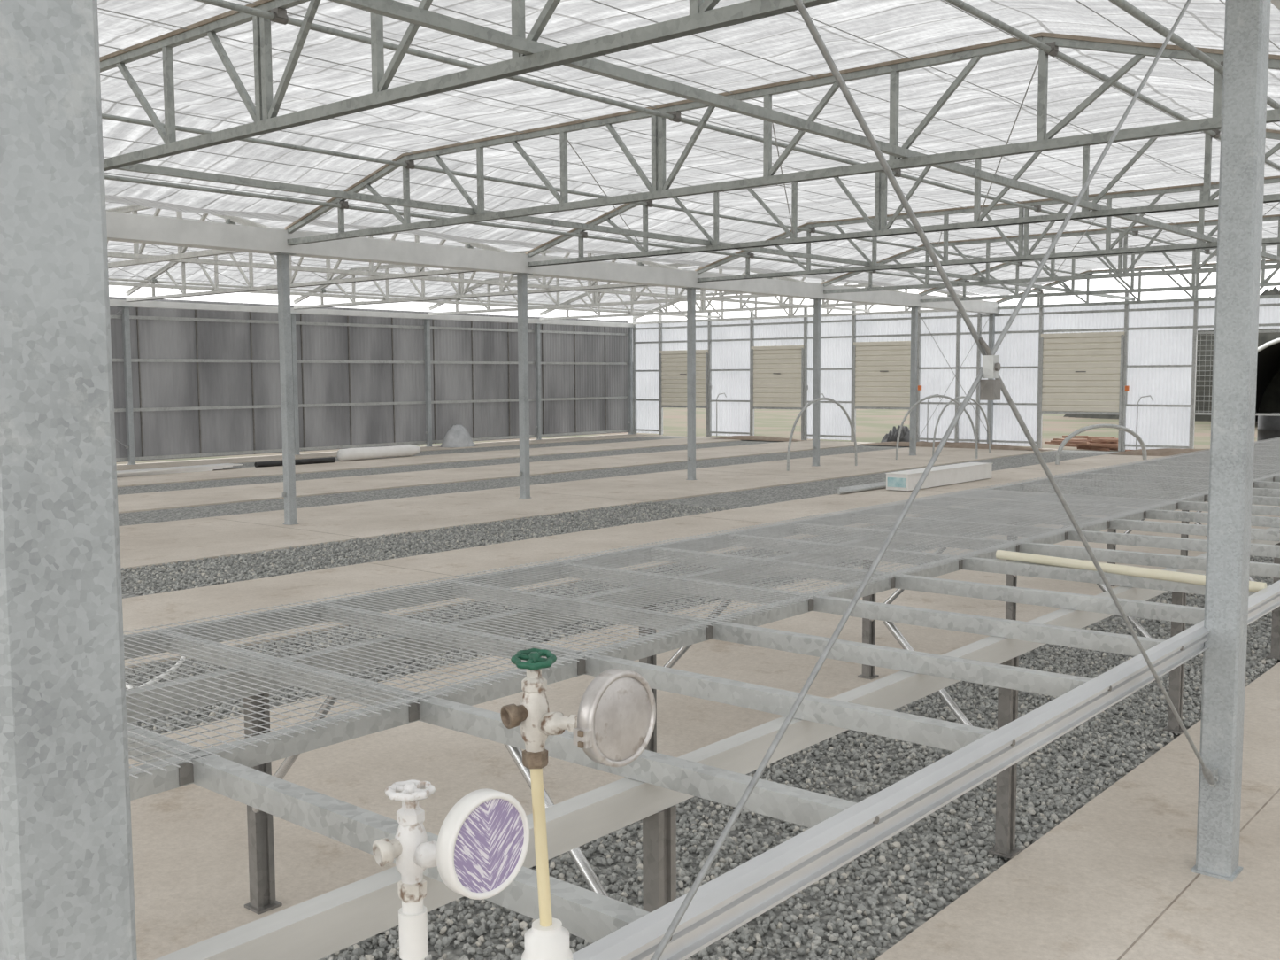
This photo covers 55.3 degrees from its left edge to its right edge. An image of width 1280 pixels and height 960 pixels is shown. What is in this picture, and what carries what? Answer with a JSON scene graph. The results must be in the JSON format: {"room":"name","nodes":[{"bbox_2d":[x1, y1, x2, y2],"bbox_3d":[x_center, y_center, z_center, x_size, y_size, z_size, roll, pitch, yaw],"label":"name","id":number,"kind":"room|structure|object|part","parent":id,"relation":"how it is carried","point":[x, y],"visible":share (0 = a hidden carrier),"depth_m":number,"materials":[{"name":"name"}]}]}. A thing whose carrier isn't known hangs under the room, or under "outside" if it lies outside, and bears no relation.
{"room":"greenhouse","nodes":[
{"label":"greenhouse","id":0,"kind":"room"},
{"bbox_2d":[106,204,274,268],"bbox_3d":[-7.873,-3.152,16.536,10.312,0.727,0.090,4,6,40],"label":"roof truss","id":1,"kind":"object","parent":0,"point":[181,254],"depth_m":14.59,"materials":[{"name":"grey metal"}]},
{"bbox_2d":[125,232,511,301],"bbox_3d":[-5.551,-3.396,19.276,10.312,0.727,0.090,4,6,40],"label":"roof truss","id":2,"kind":"object","parent":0,"point":[418,273],"depth_m":19.47,"materials":[{"name":"grey metal"}]},
{"bbox_2d":[109,296,628,462],"bbox_3d":[-9.737,-1.869,22.803,0.011,3.070,29.200,4,6,40],"label":"wall","id":3,"kind":"structure","parent":0,"point":[163,384],"depth_m":26.65,"materials":[{"name":"grey metal"}]},
{"bbox_2d":[110,307,628,461],"bbox_3d":[-9.699,-1.831,22.774,0.070,3.000,29.200,4,6,40],"label":"wall frame","id":4,"kind":"structure","parent":3,"relation":"attached to","point":[136,317],"depth_m":26.80,"materials":[{"name":"metal"}]},
{"bbox_2d":[108,277,663,311],"bbox_3d":[-8.799,-3.555,21.857,0.040,0.040,29.200,4,6,40],"label":"roof purlin","id":5,"kind":"structure","parent":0,"point":[113,279],"depth_m":25.04,"materials":[{"name":"grey metal"}]},
{"bbox_2d":[110,256,674,298],"bbox_3d":[-7.998,-3.791,21.157,0.040,0.040,29.200,4,6,40],"label":"roof purlin","id":6,"kind":"structure","parent":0,"point":[111,257],"depth_m":24.21,"materials":[{"name":"grey metal"}]},
{"bbox_2d":[99,0,839,170],"bbox_3d":[-2.173,-2.376,7.043,10.312,0.727,0.090,4,6,40],"label":"roof truss","id":7,"kind":"object","parent":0,"point":[702,18],"depth_m":6.61,"materials":[{"name":"grey metal"}]},
{"bbox_2d":[293,249,682,308],"bbox_3d":[-3.228,-3.641,22.016,10.312,0.727,0.090,4,6,40],"label":"roof truss","id":8,"kind":"object","parent":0,"point":[460,292],"depth_m":22.14,"materials":[{"name":"grey metal"}]},
{"bbox_2d":[113,211,941,296],"bbox_3d":[-2.380,-3.110,16.456,0.040,0.040,29.200,4,6,40],"label":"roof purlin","id":9,"kind":"structure","parent":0,"point":[113,212],"depth_m":15.86,"materials":[{"name":"grey metal"}]},
{"bbox_2d":[105,194,984,311],"bbox_3d":[-5.629,-3.551,19.171,10.220,0.520,29.600,4,6,40],"label":"ceiling","id":10,"kind":"structure","parent":0,"point":[167,209],"depth_m":22.56,"materials":[{"name":"white plastic"}]},
{"bbox_2d":[104,174,1040,293],"bbox_3d":[-0.776,-3.024,15.104,0.040,0.040,29.200,4,6,40],"label":"roof purlin","id":11,"kind":"structure","parent":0,"point":[106,177],"depth_m":13.23,"materials":[{"name":"grey metal"}]},
{"bbox_2d":[101,113,1086,275],"bbox_3d":[0.025,-3.260,14.404,0.040,0.040,29.200,4,6,40],"label":"roof purlin","id":12,"kind":"structure","parent":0,"point":[104,116],"depth_m":12.24,"materials":[{"name":"grey metal"}]},
{"bbox_2d":[428,262,807,315],"bbox_3d":[-0.906,-3.886,24.755,10.312,0.727,0.090,4,6,40],"label":"roof truss","id":13,"kind":"object","parent":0,"point":[595,300],"depth_m":24.77,"materials":[{"name":"grey metal"}]},
{"bbox_2d":[97,0,1279,295],"bbox_3d":[2.394,-3.021,12.418,10.220,0.519,29.600,4,6,40],"label":"ceiling","id":14,"kind":"structure","parent":0,"point":[909,28],"depth_m":10.26,"materials":[{"name":"white plastic"}]},
{"bbox_2d":[115,60,1279,308],"bbox_3d":[-0.378,-3.240,17.270,16.808,0.589,10.805,4,6,40],"label":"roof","id":15,"kind":"structure","parent":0,"point":[1037,60],"depth_m":15.58,"materials":[{"name":"grey metal"}]},
{"bbox_2d":[109,299,633,327],"bbox_3d":[-9.637,-3.272,22.593,0.120,0.120,29.200,4,6,40],"label":"rain gutter","id":16,"kind":"object","parent":15,"relation":"attached to","point":[112,302],"visible":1,"depth_m":26.43,"materials":[{"name":"grey metal"}]},
{"bbox_2d":[108,281,719,318],"bbox_3d":[-7.308,-3.227,20.622,0.050,0.055,29.000,4,6,40],"label":"tie","id":17,"kind":"object","parent":15,"relation":"attached to","point":[119,283],"visible":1,"depth_m":22.91,"materials":[{"name":"metal"}]},
{"bbox_2d":[105,200,842,308],"bbox_3d":[-5.629,-3.586,19.168,9.008,0.304,29.200,4,6,40],"label":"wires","id":18,"kind":"object","parent":15,"relation":"attached to","point":[105,201],"visible":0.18,"depth_m":22.68,"materials":[{"name":"grey metal"}]},
{"bbox_2d":[107,251,870,311],"bbox_3d":[-3.946,-3.005,17.793,0.050,0.055,29.000,4,6,40],"label":"tie","id":19,"kind":"object","parent":15,"relation":"attached to","point":[110,253],"visible":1,"depth_m":18.64,"materials":[{"name":"metal"}]},
{"bbox_2d":[106,211,1000,313],"bbox_3d":[-1.615,-2.800,15.835,0.280,0.240,29.200,4,6,40],"label":"rain gutter","id":20,"kind":"object","parent":15,"relation":"attached to","point":[120,227],"visible":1,"depth_m":14.90,"materials":[{"name":"grey metal"}]},
{"bbox_2d":[103,158,1134,300],"bbox_3d":[0.715,-2.696,13.869,0.050,0.055,29.000,4,6,40],"label":"roof beam","id":21,"kind":"structure","parent":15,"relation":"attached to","point":[138,167],"depth_m":11.03,"materials":[{"name":"metal"}]},
{"bbox_2d":[97,0,1279,288],"bbox_3d":[2.394,-3.055,12.415,9.008,0.304,29.200,4,6,40],"label":"wires","id":22,"kind":"object","parent":15,"relation":"attached to","point":[238,0],"visible":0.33,"depth_m":10.35,"materials":[{"name":"grey metal"}]},
{"bbox_2d":[327,0,1279,262],"bbox_3d":[4.077,-2.474,11.040,0.050,0.055,29.000,4,6,40],"label":"roof purlin","id":23,"kind":"object","parent":15,"relation":"attached to","point":[392,9],"visible":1,"depth_m":6.54,"materials":[{"name":"metal"}]},
{"bbox_2d":[1270,0,1279,10],"bbox_3d":[6.415,-2.269,9.076,0.280,0.240,29.200,4,6,40],"label":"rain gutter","id":24,"kind":"object","parent":15,"relation":"attached to","point":[1276,3],"visible":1,"depth_m":4.44,"materials":[{"name":"grey metal"}]},
{"bbox_2d":[116,433,1279,959],"bbox_3d":[2.420,0.574,12.716,32.000,0.121,29.200,4,6,40],"label":"floor","id":25,"kind":"structure","parent":0,"point":[1114,879],"depth_m":5.58,"materials":[{"name":"concrete"}]},
{"bbox_2d":[0,0,137,959],"bbox_3d":[-0.511,0.046,1.029,0.200,2.940,0.200,4,6,40],"label":"steel post","id":26,"kind":"object","parent":25,"relation":"on","point":[67,892],"visible":1,"depth_m":0.99,"materials":[{"name":"grey metal"}]},
{"bbox_2d":[117,306,135,464],"bbox_3d":[-9.552,-1.755,22.814,0.200,2.940,0.200,4,6,40],"label":"steel post","id":27,"kind":"object","parent":25,"relation":"on","point":[126,324],"visible":1,"depth_m":22.78,"materials":[{"name":"grey metal"}]},
{"bbox_2d":[116,462,242,477],"bbox_3d":[-8.703,-0.085,19.990,0.701,0.080,4.810,4,6,40],"label":"sheets","id":28,"kind":"object","parent":25,"relation":"on","point":[209,466],"visible":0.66,"depth_m":20.75,"materials":[{"name":"plastic"}]},
{"bbox_2d":[269,252,298,524],"bbox_3d":[-3.852,-0.980,13.321,0.200,2.940,0.200,4,6,40],"label":"steel post","id":29,"kind":"object","parent":25,"relation":"on","point":[283,285],"visible":1,"depth_m":13.28,"materials":[{"name":"grey metal"}]},
{"bbox_2d":[290,313,299,454],"bbox_3d":[-7.230,-2.000,25.554,0.200,2.940,0.200,4,6,40],"label":"steel post","id":30,"kind":"object","parent":25,"relation":"on","point":[293,315],"visible":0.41,"depth_m":25.51,"materials":[{"name":"grey metal"}]},
{"bbox_2d":[254,456,335,467],"bbox_3d":[-6.367,-0.330,22.613,0.100,0.100,1.651,4,7,42],"label":"pipe","id":31,"kind":"object","parent":25,"relation":"on","point":[273,463],"visible":0.97,"depth_m":22.64,"materials":[{"name":"plastic"}]},
{"bbox_2d":[336,444,420,460],"bbox_3d":[-5.142,-0.550,24.247,0.240,0.240,2.050,3,6,37],"label":"roll","id":32,"kind":"object","parent":25,"relation":"on","point":[404,450],"visible":1,"depth_m":24.06,"materials":[{"name":"white plastic"}]},
{"bbox_2d":[420,318,432,446],"bbox_3d":[-4.907,-2.245,28.294,0.200,2.940,0.200,4,6,40],"label":"steel post","id":33,"kind":"object","parent":25,"relation":"on","point":[427,322],"visible":1,"depth_m":28.25,"materials":[{"name":"grey metal"}]},
{"bbox_2d":[372,778,529,959],"bbox_3d":[-0.205,0.901,1.327,0.157,1.182,0.108,4,6,40],"label":"water tap","id":34,"kind":"object","parent":25,"relation":"on","point":[481,846],"visible":1,"depth_m":1.26,"materials":[{"name":"white plastic"}]},
{"bbox_2d":[438,424,477,447],"bbox_3d":[-4.228,-1.033,28.325,0.560,0.512,0.840,4,6,40],"label":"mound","id":35,"kind":"object","parent":25,"relation":"on","point":[458,435],"visible":1,"depth_m":28.11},
{"bbox_2d":[511,272,532,498],"bbox_3d":[-1.529,-1.224,16.061,0.200,2.940,0.200,4,6,40],"label":"steel post","id":36,"kind":"object","parent":25,"relation":"on","point":[521,277],"visible":1,"depth_m":16.02,"materials":[{"name":"grey metal"}]},
{"bbox_2d":[532,323,543,439],"bbox_3d":[-2.585,-2.489,31.034,0.200,2.940,0.200,4,6,40],"label":"steel post","id":37,"kind":"object","parent":25,"relation":"on","point":[538,426],"visible":1,"depth_m":30.99,"materials":[{"name":"grey metal"}]},
{"bbox_2d":[500,647,655,959],"bbox_3d":[-0.080,0.842,1.455,0.172,1.276,0.117,4,6,40],"label":"water tap","id":38,"kind":"object","parent":25,"relation":"on","point":[613,724],"visible":1,"depth_m":1.42,"materials":[{"name":"metal"}]},
{"bbox_2d":[627,327,632,433],"bbox_3d":[-0.263,-2.734,33.773,0.200,2.940,0.200,4,6,40],"label":"steel post","id":39,"kind":"object","parent":25,"relation":"on","point":[629,329],"visible":1,"depth_m":33.73,"materials":[{"name":"grey metal"}]},
{"bbox_2d":[682,286,700,479],"bbox_3d":[0.793,-1.469,18.801,0.200,2.940,0.200,4,6,40],"label":"steel post","id":40,"kind":"object","parent":25,"relation":"on","point":[690,291],"visible":1,"depth_m":18.76,"materials":[{"name":"grey metal"}]},
{"bbox_2d":[117,435,1279,959],"bbox_3d":[1.733,0.530,13.295,27.600,0.158,29.180,4,6,40],"label":"gravel bed","id":41,"kind":"object","parent":25,"relation":"on","point":[863,907],"visible":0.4,"depth_m":5.24,"materials":[{"name":"gravel"}]},
{"bbox_2d":[125,655,185,688],"bbox_3d":[-2.539,1.020,6.117,0.572,0.143,1.429,-3,5,-25],"label":"garden hose","id":42,"kind":"object","parent":41,"relation":"on","point":[182,657],"visible":0.1,"depth_m":6.30,"materials":[{"name":"white plastic"}]},
{"bbox_2d":[123,437,1279,959],"bbox_3d":[5.191,0.316,9.917,2.628,0.839,22.650,4,6,40],"label":"bench","id":43,"kind":"object","parent":41,"relation":"on","point":[841,830],"visible":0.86,"depth_m":3.56,"materials":[{"name":"metal"}]},
{"bbox_3d":[4.415,-0.113,10.931,0.048,0.070,22.050,4,6,40],"label":"rail","id":44,"kind":"part","parent":43,"relation":"part of","materials":[{"name":"metal"}]},
{"bbox_3d":[5.391,-0.053,10.109,0.048,0.052,22.050,4,6,40],"label":"rail","id":45,"kind":"part","parent":43,"relation":"part of","materials":[{"name":"metal"}]},
{"bbox_3d":[6.367,0.017,9.288,0.048,0.070,22.050,4,6,40],"label":"rail","id":46,"kind":"part","parent":43,"relation":"part of","materials":[{"name":"metal"}]},
{"bbox_2d":[711,435,802,441],"bbox_3d":[2.958,-1.061,30.641,2.600,0.102,0.600,4,6,40],"label":"dirt mound","id":47,"kind":"object","parent":25,"relation":"on","point":[737,437],"visible":0.94,"depth_m":30.44,"materials":[{"name":"brown soil"}]},
{"bbox_2d":[809,298,825,466],"bbox_3d":[3.115,-1.714,21.541,0.200,2.940,0.200,4,6,40],"label":"steel post","id":48,"kind":"object","parent":25,"relation":"on","point":[816,372],"visible":1,"depth_m":21.50,"materials":[{"name":"grey metal"}]},
{"bbox_2d":[786,397,857,470],"bbox_3d":[3.159,-0.812,21.065,1.730,1.222,0.044,-4,6,-38],"label":"hoop","id":49,"kind":"object","parent":25,"relation":"on","point":[819,398],"visible":1,"depth_m":20.93,"materials":[{"name":"metal"}]},
{"bbox_2d":[837,481,886,493],"bbox_3d":[3.765,0.043,17.835,0.302,0.050,3.597,4,6,41],"label":"pipe","id":50,"kind":"object","parent":25,"relation":"on","point":[881,484],"visible":0.41,"depth_m":16.94,"materials":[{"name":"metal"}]},
{"bbox_2d":[907,306,921,454],"bbox_3d":[5.438,-1.958,24.280,0.200,2.940,0.200,4,6,40],"label":"steel post","id":51,"kind":"object","parent":25,"relation":"on","point":[913,309],"visible":1,"depth_m":24.24,"materials":[{"name":"grey metal"}]},
{"bbox_2d":[916,311,991,441],"bbox_3d":[6.598,-2.171,25.643,0.026,2.728,3.506,4,6,40],"label":"cable","id":52,"kind":"object","parent":51,"relation":"attached to","point":[918,312],"visible":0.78,"depth_m":25.52,"materials":[{"name":"metal"}]},
{"bbox_2d":[895,394,977,459],"bbox_3d":[5.641,-1.005,23.182,1.600,1.223,0.044,-1,5,-5],"label":"hoop","id":53,"kind":"object","parent":25,"relation":"on","point":[931,396],"visible":0.96,"depth_m":23.13,"materials":[{"name":"metal"}]},
{"bbox_2d":[885,462,993,490],"bbox_3d":[4.425,-0.064,17.924,0.360,0.231,2.720,4,6,40],"label":"carton","id":54,"kind":"object","parent":25,"relation":"on","point":[939,475],"visible":0.98,"depth_m":17.58,"materials":[{"name":"white cardboard"}]},
{"bbox_2d":[861,440,1052,450],"bbox_3d":[6.943,-0.793,27.155,4.400,0.115,0.700,4,6,40],"label":"dirt mound","id":55,"kind":"object","parent":25,"relation":"on","point":[922,443],"visible":0.85,"depth_m":26.81,"materials":[{"name":"brown soil"}]},
{"bbox_2d":[932,395,990,454],"bbox_3d":[6.482,-1.099,24.562,1.469,1.169,0.038,-3,5,-25],"label":"hoop","id":56,"kind":"object","parent":25,"relation":"on","point":[961,397],"visible":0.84,"depth_m":24.45,"materials":[{"name":"metal"}]},
{"bbox_2d":[986,312,996,443],"bbox_3d":[7.760,-2.203,27.020,0.200,2.940,0.200,4,6,40],"label":"steel post","id":57,"kind":"object","parent":25,"relation":"on","point":[991,320],"visible":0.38,"depth_m":26.97,"materials":[{"name":"grey metal"}]},
{"bbox_2d":[1055,423,1147,464],"bbox_3d":[8.421,-0.674,22.235,2.413,0.699,0.074,-3,6,-30],"label":"hoop","id":58,"kind":"object","parent":25,"relation":"on","point":[1069,436],"visible":0.99,"depth_m":22.11,"materials":[{"name":"metal"}]},
{"bbox_2d":[1109,447,1209,456],"bbox_3d":[10.787,-0.535,23.657,3.200,0.154,0.800,4,6,40],"label":"dirt mound","id":59,"kind":"object","parent":25,"relation":"on","point":[1164,451],"visible":0.47,"depth_m":23.89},
{"bbox_2d":[1190,0,1271,881],"bbox_3d":[1.856,-0.203,3.822,0.200,2.940,0.200,4,6,40],"label":"steel post","id":60,"kind":"object","parent":25,"relation":"on","point":[1247,22],"visible":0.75,"depth_m":3.79,"materials":[{"name":"grey metal"}]},
{"bbox_2d":[650,0,1215,959],"bbox_3d":[0.672,-0.224,2.413,0.026,2.838,3.576,4,6,40],"label":"cable","id":61,"kind":"object","parent":60,"relation":"attached to","point":[1206,772],"visible":1,"depth_m":2.22,"materials":[{"name":"metal"}]},
{"bbox_2d":[979,337,1000,400],"bbox_3d":[0.687,-0.219,2.402,0.037,0.123,0.040,4,6,40],"label":"junction box","id":62,"kind":"object","parent":61,"relation":"attached to","point":[990,389],"visible":1,"depth_m":2.40,"materials":[{"name":"metal"}]},
{"bbox_2d":[193,0,1217,255],"bbox_3d":[2.523,-3.094,12.301,0.040,0.040,29.200,4,6,40],"label":"roof purlin","id":63,"kind":"structure","parent":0,"point":[222,3],"depth_m":8.83,"materials":[{"name":"grey metal"}]},
{"bbox_2d":[539,276,907,320],"bbox_3d":[1.417,-4.130,27.495,10.312,0.727,0.090,4,6,40],"label":"roof truss","id":64,"kind":"object","parent":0,"point":[702,308],"depth_m":27.76,"materials":[{"name":"grey metal"}]},
{"bbox_2d":[284,31,1279,245],"bbox_3d":[0.150,-2.621,9.783,10.312,0.727,0.090,4,6,40],"label":"roof truss","id":65,"kind":"object","parent":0,"point":[659,188],"depth_m":8.94,"materials":[{"name":"grey metal"}]},
{"bbox_2d":[632,284,985,323],"bbox_3d":[3.739,-4.375,30.235,10.312,0.727,0.090,4,6,40],"label":"roof truss","id":66,"kind":"object","parent":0,"point":[790,314],"depth_m":30.35,"materials":[{"name":"grey metal"}]},
{"bbox_2d":[524,128,1279,267],"bbox_3d":[2.472,-2.865,12.523,10.312,0.727,0.090,4,6,40],"label":"roof truss","id":67,"kind":"object","parent":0,"point":[881,227],"depth_m":12.48,"materials":[{"name":"grey metal"}]},
{"bbox_2d":[632,289,1279,451],"bbox_3d":[11.811,-2.106,23.740,31.500,3.260,0.070,4,6,40],"label":"wall","id":68,"kind":"structure","parent":0,"point":[1196,307],"depth_m":27.62,"materials":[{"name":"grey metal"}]},
{"bbox_2d":[659,349,726,437],"bbox_3d":[1.422,-2.305,32.488,2.270,2.285,0.142,4,6,40],"label":"door","id":69,"kind":"structure","parent":68,"relation":"in","point":[673,364],"depth_m":32.73,"materials":[{"name":"metal"}]},
{"bbox_2d":[750,345,825,439],"bbox_3d":[3.706,-2.184,30.563,2.210,2.345,0.142,4,6,40],"label":"door","id":70,"kind":"structure","parent":68,"relation":"in","point":[777,371],"depth_m":30.70,"materials":[{"name":"metal"}]},
{"bbox_2d":[852,340,940,441],"bbox_3d":[6.013,-2.051,28.619,2.310,2.385,0.142,4,6,40],"label":"door","id":71,"kind":"structure","parent":68,"relation":"in","point":[882,370],"depth_m":28.82,"materials":[{"name":"metal"}]},
{"bbox_2d":[1038,331,1153,450],"bbox_3d":[9.562,-1.856,25.628,2.400,2.465,0.142,4,6,40],"label":"door","id":72,"kind":"structure","parent":68,"relation":"in","point":[1081,373],"depth_m":25.77,"materials":[{"name":"metal"}]},
{"bbox_2d":[1195,329,1279,416],"bbox_3d":[11.771,-2.084,23.802,1.740,1.645,0.050,4,6,40],"label":"window","id":73,"kind":"structure","parent":68,"relation":"in","point":[1267,330],"depth_m":24.21,"materials":[{"name":"metal"}]},
{"bbox_2d":[694,175,1279,282],"bbox_3d":[4.794,-3.110,15.262,10.312,0.727,0.090,4,6,40],"label":"roof truss","id":74,"kind":"object","parent":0,"point":[1023,253],"depth_m":15.38,"materials":[{"name":"grey metal"}]},
{"bbox_2d":[821,214,1279,293],"bbox_3d":[7.117,-3.355,18.002,10.312,0.727,0.090,4,6,40],"label":"roof truss","id":75,"kind":"object","parent":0,"point":[1122,271],"depth_m":18.64,"materials":[{"name":"grey metal"}]},
{"bbox_2d":[918,243,1279,302],"bbox_3d":[9.439,-3.599,20.742,10.312,0.727,0.090,4,6,40],"label":"roof truss","id":76,"kind":"object","parent":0,"point":[1199,286],"depth_m":21.73,"materials":[{"name":"grey metal"}]},
{"bbox_2d":[943,0,1279,169],"bbox_3d":[4.838,-2.941,10.352,0.040,0.040,29.200,4,6,40],"label":"roof purlin","id":77,"kind":"structure","parent":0,"point":[959,3],"depth_m":7.85,"materials":[{"name":"grey metal"}]},
{"bbox_2d":[995,259,1279,308],"bbox_3d":[11.762,-3.844,23.482,10.312,0.727,0.090,4,6,40],"label":"roof truss","id":78,"kind":"object","parent":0,"point":[1268,261],"depth_m":24.91,"materials":[{"name":"grey metal"}]},
{"bbox_2d":[1108,0,1279,108],"bbox_3d":[5.642,-2.579,9.703,0.040,0.040,29.200,4,6,40],"label":"roof purlin","id":79,"kind":"structure","parent":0,"point":[1123,4],"depth_m":6.25,"materials":[{"name":"grey metal"}]},
{"bbox_3d":[-11.874,-1.511,20.074,0.200,2.940,0.200,4,6,40],"label":"steel post","id":80,"kind":"object","parent":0,"visible":0},
{"bbox_2d":[110,307,129,448],"bbox_3d":[-10.668,-1.720,21.398,0.026,2.728,3.506,4,6,40],"label":"cable","id":81,"kind":"object","parent":80,"relation":"attached to","point":[124,307],"visible":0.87,"depth_m":22.64,"materials":[{"name":"metal"}]},
{"label":"outside","id":82,"kind":"structure","parent":0,"visible":0},
{"bbox_2d":[115,407,1257,464],"bbox_3d":[45.167,-3.033,53.421,300.000,0.001,260.000,4,6,40],"label":"ground","id":83,"kind":"structure","parent":82,"point":[872,425],"depth_m":40.57,"materials":[{"name":"beige soil"}]},
{"bbox_2d":[880,424,909,442],"bbox_3d":[6.359,-1.087,29.858,1.000,0.511,0.800,4,6,40],"label":"bundle","id":84,"kind":"object","parent":83,"relation":"on","point":[905,435],"visible":0.5,"depth_m":29.65,"materials":[{"name":"plastic"}]},
{"bbox_2d":[1044,435,1132,451],"bbox_3d":[10.198,-0.831,27.201,2.276,0.300,1.521,4,6,40],"label":"pile","id":85,"kind":"object","parent":83,"relation":"on","point":[1080,442],"visible":0.77,"depth_m":27.03,"materials":[{"name":"brown wood"}]},
{"bbox_2d":[1063,285,1279,422],"bbox_3d":[23.465,-4.733,45.385,15.000,5.112,6.000,4,6,40],"label":"hedge","id":86,"kind":"object","parent":83,"relation":"on","point":[1270,400],"visible":0.13,"depth_m":44.41,"materials":[{"name":"green plant"}]},
{"bbox_2d":[1255,337,1279,421],"bbox_3d":[22.531,-3.273,40.350,4.736,2.872,7.068,4,6,40],"label":"house","id":87,"kind":"structure","parent":83,"relation":"on","point":[1268,353],"depth_m":41.35,"materials":[{"name":"metal"}]},
{"bbox_2d":[1256,412,1279,441],"bbox_3d":[12.582,-0.856,24.210,0.640,0.940,0.640,4,6,40],"label":"barrel","id":88,"kind":"object","parent":83,"relation":"on","point":[1268,426],"visible":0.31,"depth_m":24.00,"materials":[{"name":"plastic"}]}
]}

